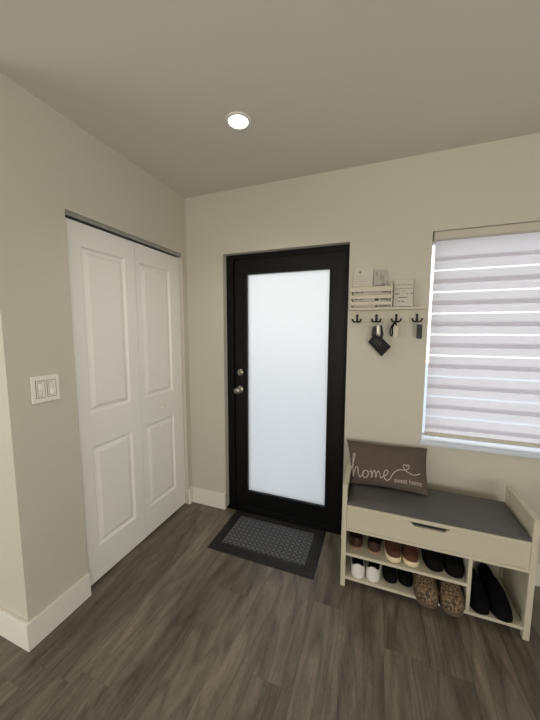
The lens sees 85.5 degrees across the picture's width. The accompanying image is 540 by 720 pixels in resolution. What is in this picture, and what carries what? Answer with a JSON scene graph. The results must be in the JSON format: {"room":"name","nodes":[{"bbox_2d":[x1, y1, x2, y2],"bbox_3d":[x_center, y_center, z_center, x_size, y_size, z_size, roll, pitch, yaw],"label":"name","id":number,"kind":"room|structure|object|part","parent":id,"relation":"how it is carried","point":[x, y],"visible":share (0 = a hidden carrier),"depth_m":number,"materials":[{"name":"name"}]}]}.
{"room":"home entryway","nodes":[
{"label":"home entryway","id":0,"kind":"room"},
{"bbox_2d":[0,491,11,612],"bbox_3d":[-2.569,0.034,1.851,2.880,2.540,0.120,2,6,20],"label":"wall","id":1,"kind":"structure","parent":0,"point":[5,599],"depth_m":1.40,"materials":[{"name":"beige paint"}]},
{"bbox_2d":[0,607,26,650],"bbox_3d":[-2.540,1.237,1.887,3.000,0.138,0.016,2,6,20],"label":"baseboard","id":2,"kind":"structure","parent":1,"relation":"attached to","point":[12,627],"depth_m":1.39,"materials":[{"name":"white wood"}]},
{"bbox_2d":[0,73,191,621],"bbox_3d":[-0.960,0.036,1.871,0.120,2.540,1.283,2,6,20],"label":"wall","id":3,"kind":"structure","parent":0,"point":[50,165],"depth_m":1.40,"materials":[{"name":"beige paint"}]},
{"bbox_2d":[30,374,59,403],"bbox_3d":[-1.069,0.137,1.395,0.016,0.126,0.126,2,6,20],"label":"light switch","id":4,"kind":"object","parent":3,"relation":"attached to","point":[45,388],"visible":1,"depth_m":1.39,"materials":[{"name":"white plastic"}]},
{"bbox_2d":[25,572,90,651],"bbox_3d":[-1.074,1.280,1.504,0.016,0.138,0.318,2,6,20],"label":"baseboard","id":5,"kind":"structure","parent":3,"relation":"attached to","point":[56,612],"depth_m":1.47,"materials":[{"name":"white wood"}]},
{"bbox_2d":[65,210,185,585],"bbox_3d":[-0.897,0.240,2.000,0.075,2.084,0.925,2,6,20],"label":"door","id":6,"kind":"structure","parent":3,"relation":"in","point":[125,288],"depth_m":1.88,"materials":[{"name":"white paint"}]},
{"bbox_2d":[0,0,539,197],"bbox_3d":[-1.456,-1.031,-0.471,6.500,0.050,6.200,2,6,20],"label":"ceiling","id":7,"kind":"structure","parent":0,"point":[323,86],"depth_m":1.20,"materials":[{"name":"beige paint"}]},
{"bbox_2d":[225,111,250,129],"bbox_3d":[-0.159,-1.194,1.462,0.128,0.006,0.128,2,6,20],"label":"recessed light","id":8,"kind":"object","parent":7,"relation":"in","point":[236,120],"visible":1,"depth_m":1.45,"materials":[{"name":"white plastic"}]},
{"bbox_2d":[0,502,539,719],"bbox_3d":[-1.463,1.546,-0.212,6.500,0.050,6.200,2,6,20],"label":"floor","id":9,"kind":"structure","parent":0,"point":[179,628],"depth_m":1.36,"materials":[{"name":"brown wood"}]},
{"bbox_2d":[207,510,325,578],"bbox_3d":[-0.008,1.287,2.098,0.744,0.010,0.447,2,6,20],"label":"door mat","id":10,"kind":"object","parent":9,"relation":"on","point":[285,546],"visible":1,"depth_m":2.06,"materials":[{"name":"black rubber"}]},
{"bbox_2d":[340,461,539,640],"bbox_3d":[0.893,1.022,1.691,0.900,0.624,0.333,2,6,20],"label":"bench","id":11,"kind":"object","parent":9,"relation":"on","point":[513,562],"visible":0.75,"depth_m":1.53,"materials":[{"name":"white laminate"}]},
{"bbox_3d":[0.433,1.028,1.706,0.026,0.606,0.030,2,6,20],"label":"leg","id":12,"kind":"part","parent":11,"relation":"part of","materials":[{"name":"white laminate"}]},
{"bbox_3d":[0.485,0.704,1.812,0.028,0.018,0.332,2,6,20],"label":"armrest","id":13,"kind":"part","parent":11,"relation":"part of","materials":[{"name":"white laminate"}]},
{"bbox_3d":[0.485,0.989,1.841,0.012,0.557,0.268,2,6,20],"label":"panel","id":14,"kind":"part","parent":11,"relation":"part of","materials":[{"name":"white laminate"}]},
{"bbox_2d":[349,531,362,548],"bbox_3d":[0.544,1.071,1.837,0.096,0.072,0.249,2,6,18],"label":"moccasin","id":15,"kind":"object","parent":11,"relation":"on","point":[355,539],"visible":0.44,"depth_m":1.74,"materials":[{"name":"brown leather"}]},
{"bbox_2d":[350,556,364,578],"bbox_3d":[0.544,1.211,1.803,0.098,0.097,0.248,2,6,17],"label":"sneaker","id":16,"kind":"object","parent":11,"relation":"on","point":[357,565],"visible":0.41,"depth_m":1.70,"materials":[{"name":"white fabric"}]},
{"bbox_2d":[366,561,381,581],"bbox_3d":[0.633,1.214,1.776,0.098,0.097,0.248,3,6,23],"label":"sneaker","id":17,"kind":"object","parent":11,"relation":"on","point":[373,570],"visible":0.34,"depth_m":1.68,"materials":[{"name":"white fabric"}]},
{"bbox_2d":[367,536,382,553],"bbox_3d":[0.645,1.075,1.796,0.096,0.072,0.249,3,6,22],"label":"moccasin","id":18,"kind":"object","parent":11,"relation":"on","point":[374,544],"visible":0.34,"depth_m":1.70,"materials":[{"name":"brown leather"}]},
{"bbox_2d":[382,565,396,583],"bbox_3d":[0.722,1.226,1.769,0.080,0.074,0.249,2,6,18],"label":"shoe","id":19,"kind":"object","parent":11,"relation":"on","point":[389,573],"visible":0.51,"depth_m":1.68,"materials":[{"name":"black fabric"}]},
{"bbox_2d":[384,540,400,562],"bbox_3d":[0.724,1.076,1.733,0.088,0.084,0.259,2,6,17],"label":"slip","id":20,"kind":"object","parent":11,"relation":"on","point":[392,550],"visible":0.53,"depth_m":1.64,"materials":[{"name":"brown leather"}]},
{"bbox_2d":[398,569,412,586],"bbox_3d":[0.802,1.229,1.747,0.080,0.074,0.249,2,6,17],"label":"shoe","id":21,"kind":"object","parent":11,"relation":"on","point":[405,578],"visible":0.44,"depth_m":1.65,"materials":[{"name":"black fabric"}]},
{"bbox_2d":[346,531,466,586],"bbox_3d":[0.777,1.127,1.742,0.609,0.017,0.308,2,6,20],"label":"shelf","id":22,"kind":"object","parent":11,"relation":"attached to","point":[363,553],"depth_m":1.64,"materials":[{"name":"white laminate"}]},
{"bbox_2d":[401,543,418,567],"bbox_3d":[0.811,1.079,1.702,0.088,0.084,0.259,2,6,18],"label":"slip","id":23,"kind":"object","parent":11,"relation":"on","point":[410,556],"visible":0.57,"depth_m":1.61,"materials":[{"name":"brown leather"}]},
{"bbox_2d":[413,573,438,608],"bbox_3d":[0.866,1.220,1.638,0.115,0.113,0.295,2,6,20],"label":"clog","id":24,"kind":"object","parent":11,"relation":"on","point":[425,587],"visible":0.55,"depth_m":1.53,"materials":[{"name":"brown fabric"}]},
{"bbox_2d":[421,548,443,571],"bbox_3d":[0.921,1.073,1.678,0.097,0.101,0.272,2,6,16],"label":"sneaker","id":25,"kind":"object","parent":11,"relation":"on","point":[433,560],"visible":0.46,"depth_m":1.58,"materials":[{"name":"black fabric"}]},
{"bbox_3d":[0.891,1.278,1.713,0.854,0.017,0.310,2,6,20],"label":"panel","id":26,"kind":"part","parent":11,"relation":"part of","materials":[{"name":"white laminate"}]},
{"bbox_3d":[0.840,0.922,1.537,0.844,0.118,0.014,2,6,20],"label":"panel","id":27,"kind":"part","parent":11,"relation":"part of","materials":[{"name":"white laminate"}]},
{"bbox_2d":[348,483,530,541],"bbox_3d":[0.893,0.813,1.669,0.838,0.030,0.318,2,6,20],"label":"bench cushion","id":28,"kind":"object","parent":11,"relation":"on","point":[495,517],"visible":0.87,"depth_m":1.60,"materials":[{"name":"grey fabric"}]},
{"bbox_2d":[347,440,428,495],"bbox_3d":[0.729,0.668,1.853,0.494,0.218,0.199,2,6,20],"label":"throw pillow","id":29,"kind":"object","parent":28,"relation":"on","point":[401,468],"visible":1,"depth_m":1.80,"materials":[{"name":"brown fabric"}]},
{"bbox_3d":[0.891,0.839,1.665,0.844,0.020,0.318,2,6,20],"label":"seat lid","id":30,"kind":"part","parent":11,"relation":"part of","materials":[{"name":"white laminate"}]},
{"bbox_2d":[436,579,463,616],"bbox_3d":[0.973,1.225,1.592,0.115,0.113,0.295,2,6,20],"label":"clog","id":31,"kind":"object","parent":11,"relation":"on","point":[451,599],"visible":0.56,"depth_m":1.49,"materials":[{"name":"brown fabric"}]},
{"bbox_2d":[442,553,463,578],"bbox_3d":[1.015,1.078,1.635,0.097,0.101,0.272,2,6,21],"label":"sneaker","id":32,"kind":"object","parent":11,"relation":"on","point":[453,566],"visible":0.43,"depth_m":1.54,"materials":[{"name":"black fabric"}]},
{"bbox_2d":[469,566,489,614],"bbox_3d":[1.116,1.229,1.609,0.095,0.102,0.299,2,6,18],"label":"slipper","id":33,"kind":"object","parent":11,"relation":"on","point":[479,603],"visible":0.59,"depth_m":1.51,"materials":[{"name":"black fabric"}]},
{"bbox_3d":[0.947,1.047,1.839,0.852,0.455,0.008,2,6,20],"label":"panel","id":34,"kind":"part","parent":11,"relation":"part of","materials":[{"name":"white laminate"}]},
{"bbox_2d":[477,562,512,622],"bbox_3d":[1.203,1.233,1.570,0.095,0.102,0.299,2,6,16],"label":"slipper","id":35,"kind":"object","parent":11,"relation":"on","point":[499,605],"visible":0.94,"depth_m":1.51,"materials":[{"name":"black fabric"}]},
{"bbox_3d":[1.353,1.033,1.678,0.026,0.606,0.030,2,6,20],"label":"leg","id":36,"kind":"part","parent":11,"relation":"part of","materials":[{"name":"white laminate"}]},
{"bbox_3d":[1.302,1.022,1.538,0.012,0.557,0.268,2,6,20],"label":"panel","id":37,"kind":"part","parent":11,"relation":"part of","materials":[{"name":"white laminate"}]},
{"bbox_3d":[1.302,0.737,1.509,0.028,0.018,0.332,2,6,20],"label":"armrest","id":38,"kind":"part","parent":11,"relation":"part of","materials":[{"name":"white laminate"}]},
{"bbox_3d":[1.250,1.061,1.402,0.026,0.606,0.030,2,6,20],"label":"leg","id":39,"kind":"part","parent":11,"relation":"part of","materials":[{"name":"white laminate"}]},
{"bbox_2d":[185,133,539,562],"bbox_3d":[-0.410,-0.021,2.455,6.500,2.540,0.200,2,6,20],"label":"wall","id":40,"kind":"structure","parent":0,"point":[389,213],"depth_m":1.90,"materials":[{"name":"beige paint"}]},
{"bbox_2d":[188,486,225,509],"bbox_3d":[-0.537,1.182,2.485,0.333,0.138,0.056,2,6,20],"label":"baseboard","id":41,"kind":"structure","parent":40,"relation":"attached to","point":[207,497],"depth_m":2.50,"materials":[{"name":"white wood"}]},
{"bbox_2d":[226,244,349,534],"bbox_3d":[0.113,0.228,2.285,0.952,2.080,0.196,2,6,20],"label":"door","id":42,"kind":"structure","parent":40,"relation":"in","point":[287,310],"depth_m":2.26,"materials":[{"name":"black paint"}]},
{"bbox_3d":[-0.259,0.245,2.358,0.066,0.066,0.068,2,6,20],"label":"knob","id":43,"kind":"part","parent":42,"relation":"part of","materials":[{"name":"silver metal"}]},
{"bbox_3d":[0.125,0.226,2.272,0.651,1.779,0.008,2,6,20],"label":"glass pane","id":44,"kind":"part","parent":42,"relation":"part of","materials":[{"name":"white glass"}]},
{"bbox_2d":[349,283,425,322],"bbox_3d":[0.734,-0.358,1.843,0.445,0.242,0.078,2,6,20],"label":"key rack","id":45,"kind":"object","parent":40,"relation":"attached to","point":[376,314],"visible":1,"depth_m":1.84,"materials":[{"name":"white laminate"}]},
{"bbox_2d":[353,269,372,294],"bbox_3d":[0.603,-0.466,1.896,0.119,0.254,0.018,2,6,20],"label":"letter","id":46,"kind":"object","parent":45,"relation":"in","point":[362,277],"visible":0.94,"depth_m":1.89,"materials":[{"name":"beige paper"}]},
{"bbox_2d":[353,291,389,307],"bbox_3d":[0.645,-0.389,1.863,0.218,0.109,0.008,2,6,20],"label":"letter","id":47,"kind":"object","parent":45,"relation":"in","point":[374,292],"visible":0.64,"depth_m":1.86,"materials":[{"name":"beige paper"}]},
{"bbox_2d":[350,283,392,307],"bbox_3d":[0.649,-0.408,1.876,0.253,0.149,0.066,2,6,20],"label":"basket","id":48,"kind":"object","parent":45,"relation":"on","point":[389,287],"depth_m":1.83,"materials":[{"name":"white laminate"}]},
{"bbox_2d":[369,322,390,356],"bbox_3d":[0.704,-0.135,1.873,0.136,0.224,0.026,2,6,20],"label":"bunch","id":49,"kind":"object","parent":45,"relation":"hanging from","point":[378,343],"visible":1,"depth_m":1.87,"materials":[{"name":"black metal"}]},
{"bbox_2d":[373,270,387,286],"bbox_3d":[0.701,-0.456,1.863,0.082,0.242,0.016,2,6,20],"label":"letter","id":50,"kind":"object","parent":45,"relation":"in","point":[380,276],"visible":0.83,"depth_m":1.86,"materials":[{"name":"paper"}]},
{"bbox_2d":[389,322,398,337],"bbox_3d":[0.780,-0.190,1.837,0.053,0.102,0.013,2,6,20],"label":"key fob","id":51,"kind":"object","parent":45,"relation":"hanging from","point":[395,331],"visible":1,"depth_m":1.83,"materials":[{"name":"beige plastic"}]},
{"bbox_2d":[393,279,414,306],"bbox_3d":[0.827,-0.412,1.807,0.116,0.170,0.032,2,6,20],"label":"framed card","id":52,"kind":"object","parent":45,"relation":"on","point":[403,294],"visible":0.95,"depth_m":1.80,"materials":[{"name":"beige paper"}]},
{"bbox_2d":[416,321,422,338],"bbox_3d":[0.915,-0.184,1.786,0.032,0.108,0.014,2,6,20],"label":"key fob","id":53,"kind":"object","parent":45,"relation":"hanging from","point":[419,326],"visible":1,"depth_m":1.78,"materials":[{"name":"grey plastic"}]},
{"bbox_2d":[422,243,434,433],"bbox_3d":[1.601,-0.120,1.728,1.232,1.292,0.050,2,6,20],"label":"window","id":54,"kind":"structure","parent":40,"relation":"in","point":[433,244],"depth_m":1.91,"materials":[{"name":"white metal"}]},
{"bbox_2d":[341,527,539,586],"bbox_3d":[1.556,1.264,1.729,2.215,0.138,0.016,2,6,20],"label":"baseboard","id":55,"kind":"structure","parent":40,"relation":"attached to","point":[537,579],"depth_m":1.72,"materials":[{"name":"white"}]},
{"bbox_2d":[419,434,539,458],"bbox_3d":[1.563,0.544,1.714,1.244,0.027,0.135,2,6,20],"label":"window sill","id":56,"kind":"structure","parent":40,"relation":"attached to","point":[488,447],"depth_m":1.78,"materials":[{"name":"white wood"}]},
{"bbox_2d":[424,222,539,447],"bbox_3d":[1.571,-0.120,1.651,1.206,1.273,0.070,2,6,20],"label":"roller blind","id":57,"kind":"object","parent":40,"relation":"attached to","point":[513,244],"visible":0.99,"depth_m":1.75,"materials":[{"name":"beige fabric"}]},
{"bbox_3d":[1.573,0.502,1.714,1.189,0.023,0.024,2,6,20],"label":"rail","id":58,"kind":"part","parent":57,"relation":"part of","materials":[{"name":"beige"}]},
{"label":"outside","id":59,"kind":"structure","parent":0,"visible":0},
{"bbox_2d":[422,363,539,430],"bbox_3d":[3.205,0.733,8.682,15.000,0.050,13.800,2,6,20],"label":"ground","id":60,"kind":"structure","parent":59,"point":[426,369],"depth_m":6.72,"materials":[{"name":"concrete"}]}
]}

